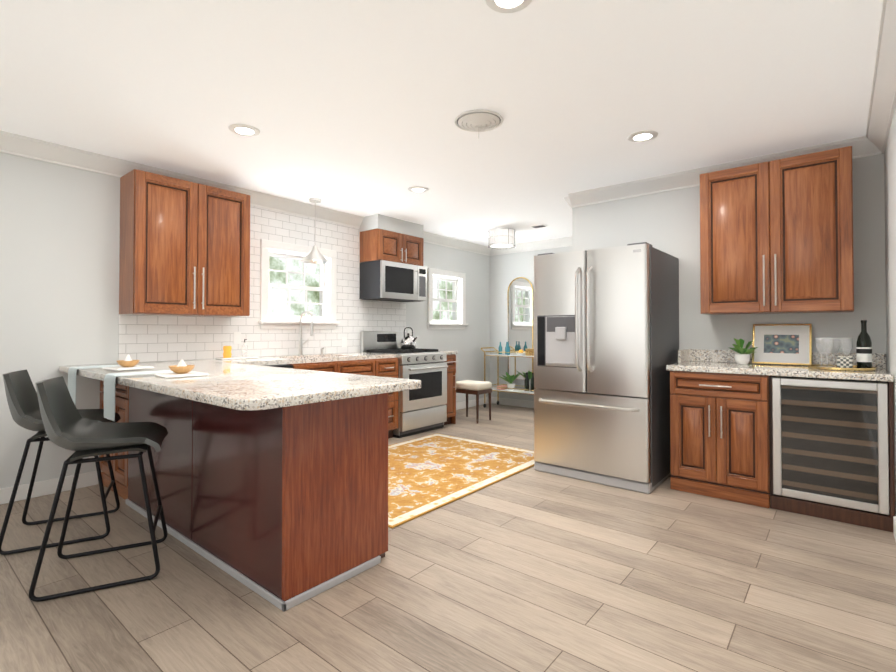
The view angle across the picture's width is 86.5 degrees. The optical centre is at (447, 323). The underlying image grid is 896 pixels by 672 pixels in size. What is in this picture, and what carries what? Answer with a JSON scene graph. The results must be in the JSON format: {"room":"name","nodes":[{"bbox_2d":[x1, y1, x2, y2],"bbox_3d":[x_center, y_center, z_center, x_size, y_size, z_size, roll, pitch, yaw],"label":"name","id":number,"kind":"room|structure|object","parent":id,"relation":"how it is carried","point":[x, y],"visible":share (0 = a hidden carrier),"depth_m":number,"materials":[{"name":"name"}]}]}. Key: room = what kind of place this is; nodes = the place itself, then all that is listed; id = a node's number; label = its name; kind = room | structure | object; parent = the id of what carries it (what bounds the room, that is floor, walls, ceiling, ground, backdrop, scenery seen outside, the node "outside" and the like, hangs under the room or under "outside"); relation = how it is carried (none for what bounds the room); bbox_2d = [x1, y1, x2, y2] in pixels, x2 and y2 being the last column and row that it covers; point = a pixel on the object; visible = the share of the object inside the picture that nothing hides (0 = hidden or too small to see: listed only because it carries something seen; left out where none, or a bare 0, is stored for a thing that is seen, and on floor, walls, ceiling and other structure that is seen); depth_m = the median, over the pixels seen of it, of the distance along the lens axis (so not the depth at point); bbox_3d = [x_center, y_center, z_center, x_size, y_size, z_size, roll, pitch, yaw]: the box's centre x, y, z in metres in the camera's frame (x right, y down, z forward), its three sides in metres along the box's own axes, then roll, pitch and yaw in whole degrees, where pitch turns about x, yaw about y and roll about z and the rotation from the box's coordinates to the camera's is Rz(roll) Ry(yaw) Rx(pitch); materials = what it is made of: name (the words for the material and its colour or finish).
{"room":"kitchen","nodes":[
{"label":"kitchen","id":0,"kind":"room"},
{"bbox_2d":[0,152,489,488],"bbox_3d":[-1.978,-0.015,4.607,0.150,2.500,8.450,-1,-1,40],"label":"wall","id":1,"kind":"structure","parent":0,"point":[59,261],"depth_m":3.49,"materials":[{"name":"white paint"}]},
{"bbox_2d":[0,471,97,504],"bbox_3d":[-3.577,1.154,2.524,0.017,0.105,2.865,-1,-1,40],"label":"baseboard","id":2,"kind":"structure","parent":1,"relation":"attached to","point":[49,486],"depth_m":3.39,"materials":[{"name":"white paint"}]},
{"bbox_2d":[0,130,363,227],"bbox_3d":[-2.747,-1.220,3.498,0.095,0.120,5.435,-1,-1,40],"label":"crown molding","id":3,"kind":"structure","parent":1,"relation":"attached to","point":[10,143],"depth_m":3.71,"materials":[{"name":"white"}]},
{"bbox_2d":[119,169,249,316],"bbox_3d":[-2.158,-0.612,3.980,0.376,1.078,0.900,-1,-1,40],"label":"upper cabinet","id":4,"kind":"object","parent":1,"relation":"attached to","point":[184,249],"visible":1,"depth_m":3.79,"materials":[{"name":"brown wood"}]},
{"bbox_2d":[118,177,405,361],"bbox_3d":[-1.570,-0.412,4.983,0.008,1.475,3.200,-1,-1,40],"label":"tile backsplash","id":5,"kind":"structure","parent":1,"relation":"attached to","point":[148,338],"depth_m":4.75,"materials":[{"name":"white tile"}]},
{"bbox_2d":[233,332,240,343],"bbox_3d":[-1.978,0.133,4.469,0.006,0.116,0.072,-1,-1,40],"label":"electrical outlet plate","id":6,"kind":"object","parent":5,"relation":"attached to","point":[237,338],"visible":1,"depth_m":4.47,"materials":[{"name":"white plastic"}]},
{"bbox_2d":[342,337,346,346],"bbox_3d":[-1.182,0.207,5.432,0.006,0.116,0.072,-1,-1,40],"label":"electrical outlet plate","id":7,"kind":"object","parent":5,"relation":"attached to","point":[344,341],"visible":1,"depth_m":5.43,"materials":[{"name":"white plastic"}]},
{"bbox_2d":[258,239,339,328],"bbox_3d":[-1.589,-0.384,5.030,0.218,0.880,0.940,-1,-1,40],"label":"window","id":8,"kind":"structure","parent":1,"relation":"in","point":[326,317],"depth_m":4.98,"materials":[{"name":"white wood"}]},
{"bbox_2d":[427,268,467,329],"bbox_3d":[-0.051,-0.344,6.893,0.218,0.850,0.870,-1,-1,40],"label":"dining room window","id":9,"kind":"structure","parent":1,"relation":"in","point":[458,301],"depth_m":6.96,"materials":[{"name":"white wood"}]},
{"bbox_2d":[423,231,491,255],"bbox_3d":[0.057,-1.174,6.895,0.095,0.120,1.835,-1,-1,40],"label":"crown molding","id":10,"kind":"structure","parent":1,"relation":"attached to","point":[428,237],"depth_m":6.96,"materials":[{"name":"white"}]},
{"bbox_2d":[456,397,488,409],"bbox_3d":[0.136,1.216,7.021,0.017,0.105,1.670,-1,-1,40],"label":"baseboard","id":11,"kind":"structure","parent":1,"relation":"attached to","point":[471,403],"depth_m":7.28,"materials":[{"name":"white"}]},
{"bbox_2d":[359,214,422,237],"bbox_3d":[-0.682,-1.166,5.816,0.330,0.164,0.770,-1,-1,40],"label":"wall","id":12,"kind":"structure","parent":0,"point":[379,221],"depth_m":5.59,"materials":[{"name":"white paint"}]},
{"bbox_2d":[360,228,423,265],"bbox_3d":[-0.662,-0.902,5.796,0.375,0.360,0.756,-1,-1,40],"label":"upper cabinet","id":13,"kind":"object","parent":12,"relation":"attached to","point":[381,244],"visible":1,"depth_m":5.59,"materials":[{"name":"brown wood"}]},
{"bbox_2d":[359,260,426,301],"bbox_3d":[-0.636,-0.502,5.769,0.450,0.434,0.756,-1,-1,40],"label":"microwave","id":14,"kind":"object","parent":13,"relation":"attached to","point":[382,280],"visible":1,"depth_m":5.56,"materials":[{"name":"grey metal"}]},
{"bbox_2d":[0,0,882,245],"bbox_3d":[-0.139,-1.315,3.107,4.920,0.060,8.450,-1,-1,40],"label":"ceiling","id":15,"kind":"structure","parent":0,"point":[356,107],"depth_m":2.63,"materials":[{"name":"white paint"}]},
{"bbox_2d":[228,124,259,136],"bbox_3d":[-1.347,-1.279,3.151,0.196,0.008,0.196,-1,-1,40],"label":"recessed light","id":16,"kind":"object","parent":15,"relation":"in","point":[245,130],"visible":1,"depth_m":3.14,"materials":[{"name":"white plastic"}]},
{"bbox_2d":[300,198,329,263],"bbox_3d":[-1.343,-0.944,4.816,0.290,0.634,0.290,-1,-1,40],"label":"light","id":17,"kind":"object","parent":15,"relation":"hanging from","point":[314,256],"visible":1,"depth_m":4.79,"materials":[{"name":"silver metal"}]},
{"bbox_2d":[408,186,428,192],"bbox_3d":[-0.280,-1.261,4.474,0.196,0.008,0.196,-1,-1,40],"label":"recessed light","id":18,"kind":"object","parent":15,"relation":"in","point":[418,189],"visible":1,"depth_m":4.47,"materials":[{"name":"white plastic"}]},
{"bbox_2d":[454,109,503,138],"bbox_3d":[0.194,-1.226,3.006,0.312,0.118,0.312,-1,-1,40],"label":"ceiling vent","id":19,"kind":"object","parent":15,"relation":"in","point":[479,120],"visible":1,"depth_m":2.96,"materials":[{"name":"grey metal"}]},
{"bbox_2d":[488,227,515,249],"bbox_3d":[0.706,-1.124,6.265,0.370,0.235,0.370,-1,-1,40],"label":"chandelier","id":20,"kind":"object","parent":15,"relation":"attached to","point":[501,237],"visible":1,"depth_m":6.13,"materials":[{"name":"white fabric"}]},
{"bbox_2d":[485,0,531,12],"bbox_3d":[0.244,-1.296,1.889,0.196,0.008,0.196,-1,-1,40],"label":"recessed light","id":21,"kind":"object","parent":15,"relation":"in","point":[506,6],"visible":1,"depth_m":1.93,"materials":[{"name":"white plastic"}]},
{"bbox_2d":[530,224,546,227],"bbox_3d":[1.154,-1.237,6.039,0.180,0.014,0.120,-1,-1,40],"label":"ceiling vent","id":22,"kind":"object","parent":15,"relation":"in","point":[539,226],"visible":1,"depth_m":6.02,"materials":[{"name":"white metal"}]},
{"bbox_2d":[627,130,657,141],"bbox_3d":[1.329,-1.278,3.250,0.196,0.008,0.196,-1,-1,40],"label":"recessed light","id":23,"kind":"object","parent":15,"relation":"in","point":[644,136],"visible":1,"depth_m":3.23,"materials":[{"name":"white plastic"}]},
{"bbox_2d":[0,403,895,671],"bbox_3d":[-0.139,1.244,3.072,4.920,0.060,8.450,-1,-1,40],"label":"floor","id":24,"kind":"structure","parent":0,"point":[531,569],"depth_m":2.11,"materials":[{"name":"laminate"}]},
{"bbox_2d":[0,369,120,554],"bbox_3d":[-2.238,0.739,2.771,0.506,0.941,0.449,0,-1,-28],"label":"bar stool","id":25,"kind":"object","parent":24,"relation":"on","point":[22,398],"visible":0.6,"depth_m":2.70,"materials":[{"name":"black plastic"}]},
{"bbox_2d":[29,376,167,601],"bbox_3d":[-1.685,0.733,2.342,0.506,0.941,0.449,0,-1,-26],"label":"bar stool","id":26,"kind":"object","parent":24,"relation":"on","point":[67,426],"visible":1,"depth_m":2.26,"materials":[{"name":"black plastic"}]},
{"bbox_2d":[59,311,397,375],"bbox_3d":[-1.662,0.549,4.300,0.700,1.365,2.787,-1,-1,40],"label":"countertop","id":27,"kind":"structure","parent":24,"relation":"on","point":[356,361],"depth_m":4.70,"materials":[{"name":"beige stone"}]},
{"bbox_2d":[68,366,97,405],"bbox_3d":[-2.387,0.416,3.285,0.184,0.252,0.342,-1,-1,40],"label":"placemat","id":28,"kind":"object","parent":27,"relation":"on","point":[72,371],"depth_m":3.15,"materials":[{"name":"white fabric"}]},
{"bbox_2d":[98,355,153,370],"bbox_3d":[-2.124,0.252,3.161,0.224,0.095,0.224,0,-1,31],"label":"place setting","id":29,"kind":"object","parent":27,"relation":"on","point":[128,363],"depth_m":3.13,"materials":[{"name":"white ceramic"}]},
{"bbox_2d":[215,339,258,359],"bbox_3d":[-1.916,0.228,4.326,0.140,0.176,0.340,-1,-1,40],"label":"tray","id":30,"kind":"object","parent":27,"relation":"on","point":[227,353],"visible":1,"depth_m":4.24,"materials":[{"name":"white ceramic"}]},
{"bbox_2d":[83,359,420,611],"bbox_3d":[-1.203,0.752,2.733,2.019,0.915,0.960,-1,-1,40],"label":"kitchen peninsula","id":31,"kind":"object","parent":24,"relation":"on","point":[272,475],"depth_m":2.28,"materials":[{"name":"brown wood"}]},
{"bbox_2d":[104,371,151,420],"bbox_3d":[-1.776,0.410,2.800,0.184,0.252,0.372,-1,-1,40],"label":"placemat","id":32,"kind":"object","parent":31,"relation":"on","point":[109,379],"depth_m":2.67,"materials":[{"name":"white fabric"}]},
{"bbox_2d":[152,359,208,377],"bbox_3d":[-1.503,0.245,2.689,0.220,0.095,0.220,1,-1,-44],"label":"place setting","id":33,"kind":"object","parent":31,"relation":"on","point":[181,369],"depth_m":2.66,"materials":[{"name":"white ceramic"}]},
{"bbox_2d":[360,331,447,437],"bbox_3d":[-0.496,0.669,5.638,0.772,1.160,0.757,-1,-1,40],"label":"range","id":34,"kind":"object","parent":24,"relation":"on","point":[423,408],"visible":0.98,"depth_m":5.47,"materials":[{"name":"grey metal"}]},
{"bbox_2d":[400,327,417,348],"bbox_3d":[-0.473,0.174,5.920,0.256,0.267,0.200,-1,-1,40],"label":"kettle","id":35,"kind":"object","parent":34,"relation":"on","point":[408,341],"visible":1,"depth_m":5.86,"materials":[{"name":"silver metal"}]},
{"bbox_2d":[438,350,457,424],"bbox_3d":[-0.208,0.798,6.061,0.697,0.915,0.258,-1,-1,40],"label":"cabinet","id":36,"kind":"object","parent":24,"relation":"on","point":[451,361],"depth_m":5.88,"materials":[{"name":"brown wood"}]},
{"bbox_2d":[388,433,534,527],"bbox_3d":[-0.229,1.222,4.094,1.480,0.010,2.110,-1,-1,40],"label":"kitchen rug","id":37,"kind":"object","parent":24,"relation":"on","point":[429,473],"visible":0.52,"depth_m":3.97,"materials":[{"name":"orange fabric"}]},
{"bbox_2d":[456,380,491,423],"bbox_3d":[0.316,1.008,6.234,0.430,0.500,0.330,-1,-1,40],"label":"stool","id":38,"kind":"object","parent":24,"relation":"on","point":[473,387],"visible":0.77,"depth_m":6.12,"materials":[{"name":"white fabric"}]},
{"bbox_2d":[481,347,535,407],"bbox_3d":[0.975,0.814,7.093,0.965,0.907,0.426,-1,-1,40],"label":"bar cart","id":39,"kind":"object","parent":24,"relation":"on","point":[521,391],"visible":0.5,"depth_m":7.14,"materials":[{"name":"gold metal"}]},
{"bbox_2d":[497,342,534,391],"bbox_3d":[1.019,0.627,7.067,0.650,0.710,0.359,-1,-1,40],"label":"decorations","id":40,"kind":"object","parent":39,"relation":"on","point":[511,378],"visible":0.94,"depth_m":7.03,"materials":[{"name":"blue glass"}]},
{"bbox_2d":[534,242,678,493],"bbox_3d":[1.315,0.319,3.990,0.930,1.815,0.933,-1,-1,40],"label":"fridge","id":41,"kind":"object","parent":24,"relation":"on","point":[606,334],"visible":1,"depth_m":3.64,"materials":[{"name":"grey metal"}]},
{"bbox_2d":[666,349,894,531],"bbox_3d":[2.285,0.711,3.363,1.236,1.015,0.659,-1,-1,40],"label":"cabinets","id":42,"kind":"object","parent":24,"relation":"on","point":[720,424],"visible":0.88,"depth_m":3.27,"materials":[{"name":"brown wood"}]},
{"bbox_2d":[730,338,757,364],"bbox_3d":[2.238,0.207,3.620,0.210,0.197,0.225,-1,-1,40],"label":"potted plant","id":43,"kind":"object","parent":42,"relation":"on","point":[743,358],"visible":1,"depth_m":3.57,"materials":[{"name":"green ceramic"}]},
{"bbox_2d":[752,324,811,365],"bbox_3d":[2.489,0.151,3.557,0.365,0.303,0.081,-1,-1,40],"label":"picture frame","id":44,"kind":"object","parent":42,"relation":"on","point":[783,344],"visible":0.92,"depth_m":3.54,"materials":[{"name":"gold metal"}]},
{"bbox_2d":[772,376,889,514],"bbox_3d":[2.534,0.738,3.174,0.565,0.780,0.570,-1,-1,40],"label":"wine cooler","id":45,"kind":"object","parent":42,"relation":"in","point":[830,441],"visible":0.98,"depth_m":2.95,"materials":[{"name":"silver"}]},
{"bbox_2d":[808,338,875,370],"bbox_3d":[2.613,0.196,3.168,0.350,0.206,0.350,-1,-1,40],"label":"tray","id":46,"kind":"object","parent":42,"relation":"on","point":[844,363],"visible":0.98,"depth_m":3.17,"materials":[{"name":"clear glass"}]},
{"bbox_2d":[856,320,871,367],"bbox_3d":[2.701,0.134,3.090,0.077,0.315,0.076,-1,-1,40],"label":"wine bottle","id":47,"kind":"object","parent":46,"relation":"on","point":[864,351],"visible":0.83,"depth_m":3.07,"materials":[{"name":"black glass"}]},
{"bbox_2d":[490,246,571,400],"bbox_3d":[2.561,0.008,6.242,4.770,2.500,0.150,-1,-1,40],"label":"wall","id":48,"kind":"structure","parent":0,"point":[506,270],"depth_m":7.53,"materials":[{"name":"white paint"}]},
{"bbox_2d":[491,397,533,407],"bbox_3d":[2.450,1.205,6.209,4.620,0.105,0.017,-1,-1,40],"label":"baseboard","id":49,"kind":"structure","parent":48,"relation":"attached to","point":[503,401],"depth_m":7.38,"materials":[{"name":"white"}]},
{"bbox_2d":[507,277,532,379],"bbox_3d":[1.111,0.066,7.324,0.457,1.579,0.023,-1,-1,40],"label":"arched mirror","id":50,"kind":"object","parent":48,"relation":"attached to","point":[520,310],"visible":0.92,"depth_m":7.32,"materials":[{"name":"white mirror"}]},
{"bbox_2d":[492,236,571,255],"bbox_3d":[2.425,-1.183,6.211,4.620,0.120,0.095,-1,-1,40],"label":"crown molding","id":51,"kind":"structure","parent":48,"relation":"attached to","point":[564,241],"depth_m":7.11,"materials":[{"name":"white"}]},
{"bbox_2d":[572,154,886,368],"bbox_3d":[2.139,-0.023,4.003,2.270,2.500,0.120,-1,-1,40],"label":"wall","id":52,"kind":"structure","parent":0,"point":[667,222],"depth_m":3.90,"materials":[{"name":"white paint"}]},
{"bbox_2d":[563,136,863,207],"bbox_3d":[1.988,-1.213,4.006,2.245,0.120,0.095,-1,-1,40],"label":"crown molding","id":53,"kind":"structure","parent":52,"relation":"attached to","point":[688,178],"depth_m":4.05,"materials":[{"name":"white"}]},
{"bbox_2d":[700,146,853,314],"bbox_3d":[2.376,-0.619,3.489,0.900,1.078,0.376,-1,-1,40],"label":"upper cabinet","id":54,"kind":"object","parent":52,"relation":"attached to","point":[776,236],"visible":1,"depth_m":3.34,"materials":[{"name":"brown wood"}]},
{"bbox_2d":[884,106,895,515],"bbox_3d":[1.653,-0.057,1.513,0.150,2.500,8.300,-1,-1,40],"label":"wall","id":55,"kind":"structure","parent":0,"point":[890,201],"depth_m":2.85,"materials":[{"name":"white paint"}]},
{"bbox_2d":[860,0,895,157],"bbox_3d":[0.976,-1.255,0.902,0.095,0.120,6.170,-1,-1,40],"label":"crown molding","id":56,"kind":"structure","parent":55,"relation":"attached to","point":[872,141],"depth_m":2.49,"materials":[{"name":"white"}]},
{"bbox_2d":[893,516,895,540],"bbox_3d":[0.806,1.128,0.601,0.017,0.105,5.540,-1,-1,40],"label":"baseboard","id":57,"kind":"structure","parent":55,"relation":"attached to","point":[894,517],"depth_m":2.68,"materials":[{"name":"white paint"}]},
{"label":"outside","id":58,"kind":"structure","parent":0,"visible":0},
{"bbox_2d":[269,256,451,319],"bbox_3d":[-1.290,-0.708,8.750,0.050,5.000,14.000,-1,-1,40],"label":"sky","id":59,"kind":"structure","parent":58,"point":[276,263],"depth_m":7.44,"materials":[{"name":"white"}]}
]}

